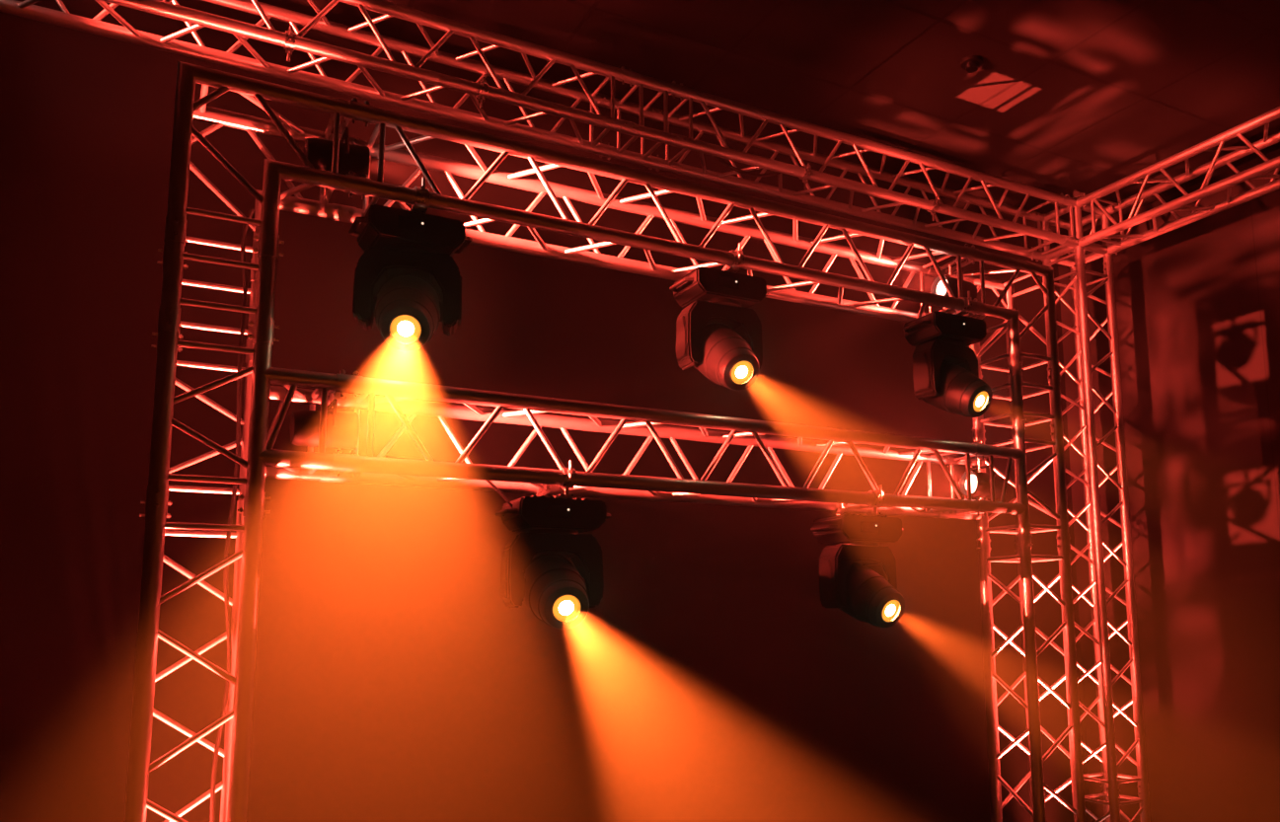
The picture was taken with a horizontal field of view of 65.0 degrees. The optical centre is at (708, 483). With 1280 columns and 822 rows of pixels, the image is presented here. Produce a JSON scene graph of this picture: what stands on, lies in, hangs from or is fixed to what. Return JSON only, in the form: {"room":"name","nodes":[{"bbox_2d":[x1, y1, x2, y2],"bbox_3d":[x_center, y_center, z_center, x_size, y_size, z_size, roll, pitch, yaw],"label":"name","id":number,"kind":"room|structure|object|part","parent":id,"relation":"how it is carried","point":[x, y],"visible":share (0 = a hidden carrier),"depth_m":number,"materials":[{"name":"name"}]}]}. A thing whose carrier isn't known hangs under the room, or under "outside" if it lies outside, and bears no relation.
{"room":"concert stage","nodes":[
{"label":"concert stage","id":0,"kind":"room"},
{"bbox_2d":[0,0,1091,821],"bbox_3d":[-1.324,0.185,4.367,8.520,4.100,0.100,4,-9,-29],"label":"wall","id":1,"kind":"structure","parent":0,"point":[710,679],"depth_m":4.42,"materials":[{"name":"grey"}]},
{"bbox_2d":[160,0,1279,235],"bbox_3d":[0.280,-2.311,1.806,8.520,0.100,6.720,4,-9,-29],"label":"ceiling","id":2,"kind":"structure","parent":0,"point":[1072,98],"depth_m":4.52,"materials":[{"name":"black tile"}]},
{"bbox_2d":[0,0,637,159],"bbox_3d":[-1.488,-1.732,3.890,2.535,0.322,0.322,4,-9,-29],"label":"truss section","id":3,"kind":"object","parent":2,"relation":"hanging from","point":[243,31],"visible":1,"depth_m":3.99,"materials":[{"name":"silver metal"}]},
{"bbox_2d":[283,25,295,62],"bbox_3d":[-1.546,-1.619,3.697,0.032,0.122,0.073,4,-9,-29],"label":"clamp","id":4,"kind":"object","parent":3,"relation":"attached to","point":[288,46],"visible":0.94,"depth_m":3.68,"materials":[{"name":"silver metal"}]},
{"bbox_2d":[475,76,488,109],"bbox_3d":[-0.914,-1.575,4.049,0.032,0.122,0.073,4,-9,-29],"label":"clamp","id":5,"kind":"object","parent":3,"relation":"attached to","point":[484,87],"visible":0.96,"depth_m":4.03,"materials":[{"name":"silver metal"}]},
{"bbox_2d":[612,73,687,171],"bbox_3d":[-0.289,-1.648,4.559,0.285,0.322,0.322,4,-9,-29],"label":"truss section","id":6,"kind":"object","parent":2,"relation":"hanging from","point":[673,89],"visible":0.98,"depth_m":4.51,"materials":[{"name":"silver metal"}]},
{"bbox_2d":[960,55,982,73],"bbox_3d":[1.179,-1.869,4.478,0.100,0.044,0.100,4,-9,-29],"label":"dome security camera","id":7,"kind":"object","parent":2,"relation":"attached to","point":[971,63],"visible":1,"depth_m":4.45,"materials":[{"name":"black plastic"}]},
{"bbox_2d":[1056,149,1279,821],"bbox_3d":[3.968,0.026,3.560,0.100,4.100,6.520,4,-9,-29],"label":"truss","id":8,"kind":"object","parent":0,"point":[1197,303],"depth_m":5.63,"materials":[{"name":"silver metal"}]},
{"bbox_3d":[0.316,1.848,1.219,8.520,0.100,6.720,4,-9,-29],"label":"floor","id":9,"kind":"structure","parent":0,"visible":0},
{"bbox_3d":[-1.426,2.001,2.595,0.360,0.012,0.360,4,-9,-29],"label":"base plate","id":10,"kind":"object","parent":9,"relation":"on","visible":0},
{"bbox_2d":[124,512,263,821],"bbox_3d":[-1.435,1.030,2.732,0.288,1.946,0.289,4,-9,-29],"label":"truss section","id":11,"kind":"object","parent":10,"relation":"on","point":[236,754],"visible":0.94,"depth_m":2.71,"materials":[{"name":"silver metal"}]},
{"bbox_2d":[210,208,254,821],"bbox_3d":[-1.408,0.486,2.917,0.042,2.702,0.027,4,-9,-29],"label":"power cable","id":12,"kind":"object","parent":11,"relation":"attached to","point":[243,239],"visible":0.91,"depth_m":2.96,"materials":[{"name":"black rubber"}]},
{"bbox_2d":[139,304,363,525],"bbox_3d":[-1.343,-0.175,2.960,0.557,0.574,0.322,4,-9,-29],"label":"truss","id":13,"kind":"object","parent":11,"relation":"on","point":[258,461],"visible":0.93,"depth_m":2.86,"materials":[{"name":"silver metal"}]},
{"bbox_2d":[156,215,284,338],"bbox_3d":[-1.448,-0.577,2.959,0.308,0.293,0.308,5,-10,-33],"label":"truss section","id":14,"kind":"object","parent":13,"relation":"attached to","point":[263,277],"visible":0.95,"depth_m":2.88,"materials":[{"name":"silver metal"}]},
{"bbox_2d":[166,61,374,258],"bbox_3d":[-1.345,-0.936,3.078,0.540,0.521,0.308,4,-9,-29],"label":"truss","id":15,"kind":"object","parent":14,"relation":"on","point":[268,200],"visible":0.91,"depth_m":3.00,"materials":[{"name":"silver metal"}]},
{"bbox_2d":[302,117,370,177],"bbox_3d":[-1.184,-1.056,3.179,0.188,0.188,0.240,4,-9,-29],"label":"led par","id":16,"kind":"object","parent":15,"relation":"attached to","point":[354,158],"visible":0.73,"depth_m":3.12,"materials":[{"name":"black metal"}]},
{"bbox_2d":[356,107,968,322],"bbox_3d":[-0.030,-0.943,3.818,2.542,0.288,0.289,4,-9,-29],"label":"truss section","id":17,"kind":"object","parent":15,"relation":"attached to","point":[403,194],"visible":0.88,"depth_m":3.67,"materials":[{"name":"silver metal"}]},
{"bbox_2d":[348,177,472,351],"bbox_3d":[-0.957,-0.671,3.225,0.369,0.554,0.353,4,-9,-29],"label":"spotlight","id":18,"kind":"object","parent":17,"relation":"hanging from","point":[407,260],"visible":0.98,"depth_m":3.17,"materials":[{"name":"black plastic"}]},
{"bbox_3d":[-1.123,-0.610,3.194,0.011,0.156,0.088,2,-8,-15],"label":"arm","id":19,"kind":"part","parent":18,"relation":"part of","materials":[{"name":"black plastic"}]},
{"bbox_3d":[-1.111,-0.817,3.180,0.040,0.016,0.155,4,-9,-29],"label":"carry handle","id":20,"kind":"part","parent":18,"relation":"part of","materials":[{"name":"black plastic"}]},
{"bbox_3d":[-0.936,-0.820,3.163,0.082,0.040,0.004,4,-9,-29],"label":"display panel","id":21,"kind":"part","parent":18,"relation":"part of","materials":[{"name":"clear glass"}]},
{"bbox_3d":[-0.813,-0.601,3.278,0.011,0.156,0.088,2,-8,-15],"label":"arm","id":22,"kind":"part","parent":18,"relation":"part of","materials":[{"name":"black plastic"}]},
{"bbox_3d":[-0.824,-0.797,3.340,0.040,0.016,0.155,4,-9,-29],"label":"carry handle","id":23,"kind":"part","parent":18,"relation":"part of","materials":[{"name":"black plastic"}]},
{"bbox_2d":[669,242,768,390],"bbox_3d":[0.055,-0.602,3.788,0.369,0.551,0.357,4,-9,-29],"label":"spotlight","id":24,"kind":"object","parent":17,"relation":"hanging from","point":[717,335],"visible":1,"depth_m":3.71,"materials":[{"name":"black plastic"}]},
{"bbox_3d":[-0.099,-0.544,3.725,0.011,0.156,0.088,4,-9,-28],"label":"arm","id":25,"kind":"part","parent":24,"relation":"part of","materials":[{"name":"black plastic"}]},
{"bbox_3d":[-0.100,-0.746,3.744,0.040,0.016,0.155,4,-9,-29],"label":"carry handle","id":26,"kind":"part","parent":24,"relation":"part of","materials":[{"name":"black plastic"}]},
{"bbox_3d":[0.075,-0.749,3.727,0.082,0.040,0.004,4,-9,-29],"label":"display panel","id":27,"kind":"part","parent":24,"relation":"part of","materials":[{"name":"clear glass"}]},
{"bbox_2d":[903,291,992,417],"bbox_3d":[1.047,-0.537,4.341,0.369,0.541,0.359,4,-9,-29],"label":"spotlight","id":28,"kind":"object","parent":17,"relation":"hanging from","point":[945,374],"visible":0.98,"depth_m":4.26,"materials":[{"name":"black plastic"}]},
{"bbox_3d":[0.892,-0.677,4.298,0.040,0.016,0.155,4,-9,-29],"label":"carry handle","id":29,"kind":"part","parent":28,"relation":"part of","materials":[{"name":"black plastic"}]},
{"bbox_3d":[0.908,-0.478,4.256,0.011,0.156,0.088,6,-10,-38],"label":"arm","id":30,"kind":"part","parent":28,"relation":"part of","materials":[{"name":"black plastic"}]},
{"bbox_3d":[1.067,-0.680,4.280,0.082,0.040,0.004,4,-9,-29],"label":"display panel","id":31,"kind":"part","parent":28,"relation":"part of","materials":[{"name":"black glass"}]},
{"bbox_2d":[289,389,358,450],"bbox_3d":[-1.177,-0.200,3.058,0.188,0.188,0.240,4,-9,-29],"label":"led par","id":32,"kind":"object","parent":13,"relation":"attached to","point":[341,431],"visible":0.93,"depth_m":3.00,"materials":[{"name":"black metal"}]},
{"bbox_2d":[344,376,979,517],"bbox_3d":[-0.023,-0.087,3.697,2.542,0.288,0.289,4,-9,-29],"label":"truss section","id":33,"kind":"object","parent":13,"relation":"attached to","point":[400,396],"visible":0.94,"depth_m":3.53,"materials":[{"name":"silver metal"}]},
{"bbox_2d":[384,453,512,508],"bbox_3d":[-0.810,-0.001,3.174,0.440,0.143,0.018,6,-10,-37],"label":"power cable","id":34,"kind":"object","parent":33,"relation":"attached to","point":[386,455],"visible":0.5,"depth_m":3.25,"materials":[{"name":"black rubber"}]},
{"bbox_2d":[495,460,611,629],"bbox_3d":[-0.509,0.211,3.345,0.369,0.546,0.363,4,-9,-29],"label":"spotlight","id":35,"kind":"object","parent":33,"relation":"hanging from","point":[560,594],"visible":0.99,"depth_m":3.28,"materials":[{"name":"black plastic"}]},
{"bbox_3d":[-0.670,0.298,3.294,0.011,0.156,0.088,3,-9,-23],"label":"arm","id":36,"kind":"part","parent":35,"relation":"part of","materials":[{"name":"black plastic"}]},
{"bbox_3d":[-0.664,0.094,3.300,0.040,0.016,0.155,4,-9,-29],"label":"carry handle","id":37,"kind":"part","parent":35,"relation":"part of","materials":[{"name":"black plastic"}]},
{"bbox_3d":[-0.490,0.091,3.283,0.082,0.040,0.004,4,-9,-29],"label":"display panel","id":38,"kind":"part","parent":35,"relation":"part of","materials":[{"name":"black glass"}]},
{"bbox_2d":[530,495,588,499],"bbox_3d":[-0.525,0.057,3.385,0.192,0.010,0.150,4,-9,-29],"label":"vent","id":39,"kind":"object","parent":35,"relation":"attached to","point":[532,496],"depth_m":3.30,"materials":[{"name":"black plastic"}]},
{"bbox_2d":[810,484,904,627],"bbox_3d":[0.608,0.293,3.969,0.369,0.552,0.362,4,-9,-29],"label":"spotlight","id":40,"kind":"object","parent":33,"relation":"hanging from","point":[858,575],"visible":0.99,"depth_m":3.89,"materials":[{"name":"black plastic"}]},
{"bbox_3d":[0.453,0.173,3.924,0.040,0.016,0.155,4,-9,-29],"label":"carry handle","id":41,"kind":"part","parent":40,"relation":"part of","materials":[{"name":"black plastic"}]},
{"bbox_3d":[0.461,0.373,3.894,0.011,0.156,0.088,5,-10,-32],"label":"arm","id":42,"kind":"part","parent":40,"relation":"part of","materials":[{"name":"black plastic"}]},
{"bbox_2d":[828,513,887,517],"bbox_3d":[0.592,0.135,4.009,0.192,0.010,0.150,4,-9,-29],"label":"clamp","id":43,"kind":"object","parent":40,"relation":"attached to","point":[848,514],"depth_m":3.93,"materials":[{"name":"black"}]},
{"bbox_3d":[0.627,0.170,3.907,0.082,0.040,0.004,4,-9,-29],"label":"display panel","id":44,"kind":"part","parent":40,"relation":"part of","materials":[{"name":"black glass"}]},
{"bbox_2d":[909,507,925,512],"bbox_3d":[0.892,0.089,4.273,0.442,0.057,0.033,4,-9,-27],"label":"power cable","id":45,"kind":"object","parent":33,"relation":"on","point":[916,509],"visible":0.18,"depth_m":4.28,"materials":[{"name":"black rubber"}]},
{"bbox_3d":[1.419,2.200,4.183,0.360,0.012,0.360,4,-9,-29],"label":"base plate","id":46,"kind":"object","parent":9,"relation":"on","visible":0},
{"bbox_2d":[978,548,1086,821],"bbox_3d":[1.410,1.230,4.320,0.288,1.946,0.289,4,-9,-29],"label":"truss section","id":47,"kind":"object","parent":46,"relation":"on","point":[1024,560],"visible":0.96,"depth_m":4.32,"materials":[{"name":"silver metal"}]},
{"bbox_2d":[931,416,1070,554],"bbox_3d":[1.297,0.010,4.434,0.557,0.574,0.322,4,-9,-29],"label":"truss","id":48,"kind":"object","parent":47,"relation":"on","point":[1016,454],"visible":0.82,"depth_m":4.39,"materials":[{"name":"silver metal"}]},
{"bbox_2d":[959,455,1004,498],"bbox_3d":[1.203,-0.031,4.399,0.197,0.187,0.206,-3,-9,20],"label":"led par","id":49,"kind":"object","parent":48,"relation":"attached to","point":[980,482],"visible":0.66,"depth_m":4.36,"materials":[{"name":"black metal"}]},
{"bbox_2d":[972,358,1062,431],"bbox_3d":[1.396,-0.378,4.546,0.308,0.293,0.308,5,-10,-33],"label":"truss section","id":50,"kind":"object","parent":48,"relation":"attached to","point":[1015,383],"visible":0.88,"depth_m":4.47,"materials":[{"name":"silver metal"}]},
{"bbox_2d":[923,243,1058,377],"bbox_3d":[1.280,-0.752,4.543,0.540,0.521,0.308,4,-9,-29],"label":"truss","id":51,"kind":"object","parent":50,"relation":"on","point":[1009,312],"visible":0.63,"depth_m":4.52,"materials":[{"name":"silver metal"}]},
{"bbox_2d":[930,257,977,301],"bbox_3d":[1.091,-0.895,4.461,0.197,0.187,0.206,-3,-9,20],"label":"led par","id":52,"kind":"object","parent":51,"relation":"attached to","point":[937,287],"visible":0.66,"depth_m":4.43,"materials":[{"name":"black metal"}]},
{"bbox_3d":[2.208,2.364,5.393,0.360,0.012,0.360,4,-9,-29],"label":"base plate","id":53,"kind":"object","parent":9,"relation":"on","visible":0},
{"bbox_2d":[1084,790,1150,821],"bbox_3d":[2.205,2.014,5.442,0.288,0.693,0.289,4,-9,-29],"label":"truss section","id":54,"kind":"object","parent":53,"relation":"on","point":[1111,810],"visible":0.78,"depth_m":5.41,"materials":[{"name":"silver metal"}]},
{"bbox_2d":[1051,252,1149,801],"bbox_3d":[2.189,0.206,5.697,0.308,3.029,0.308,5,-10,-33],"label":"truss section","id":55,"kind":"object","parent":54,"relation":"on","point":[1105,716],"visible":0.77,"depth_m":5.63,"materials":[{"name":"silver metal"}]},
{"bbox_2d":[1037,196,1112,271],"bbox_3d":[2.146,-1.452,5.906,0.364,0.384,0.304,4,-9,-29],"label":"truss","id":56,"kind":"object","parent":55,"relation":"on","point":[1050,257],"visible":0.75,"depth_m":5.87,"materials":[{"name":"silver metal"}]},
{"bbox_2d":[661,87,1075,261],"bbox_3d":[0.910,-1.564,5.228,2.536,0.322,0.322,4,-9,-29],"label":"truss section","id":57,"kind":"object","parent":56,"relation":"attached to","point":[723,151],"visible":0.98,"depth_m":5.11,"materials":[{"name":"silver metal"}]},
{"bbox_2d":[713,155,782,177],"bbox_3d":[0.123,-1.506,4.681,0.584,0.090,0.038,4,-9,-29],"label":"power cable","id":58,"kind":"object","parent":57,"relation":"attached to","point":[722,161],"visible":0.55,"depth_m":4.71,"materials":[{"name":"black rubber"}]},
{"bbox_2d":[798,161,811,189],"bbox_3d":[0.467,-1.478,4.820,0.032,0.122,0.073,4,-9,-29],"label":"clamp","id":59,"kind":"object","parent":57,"relation":"attached to","point":[807,174],"visible":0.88,"depth_m":4.81,"materials":[{"name":"silver metal"}]},
{"bbox_2d":[926,196,939,221],"bbox_3d":[1.173,-1.428,5.214,0.032,0.122,0.073,4,-9,-29],"label":"clamp","id":60,"kind":"object","parent":57,"relation":"attached to","point":[936,207],"visible":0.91,"depth_m":5.20,"materials":[{"name":"silver metal"}]},
{"bbox_2d":[1076,106,1279,255],"bbox_3d":[2.857,-1.651,4.734,0.322,0.322,2.535,4,-9,-29],"label":"truss section","id":61,"kind":"object","parent":56,"relation":"attached to","point":[1254,173],"visible":1,"depth_m":5.27,"materials":[{"name":"silver metal"}]}
]}

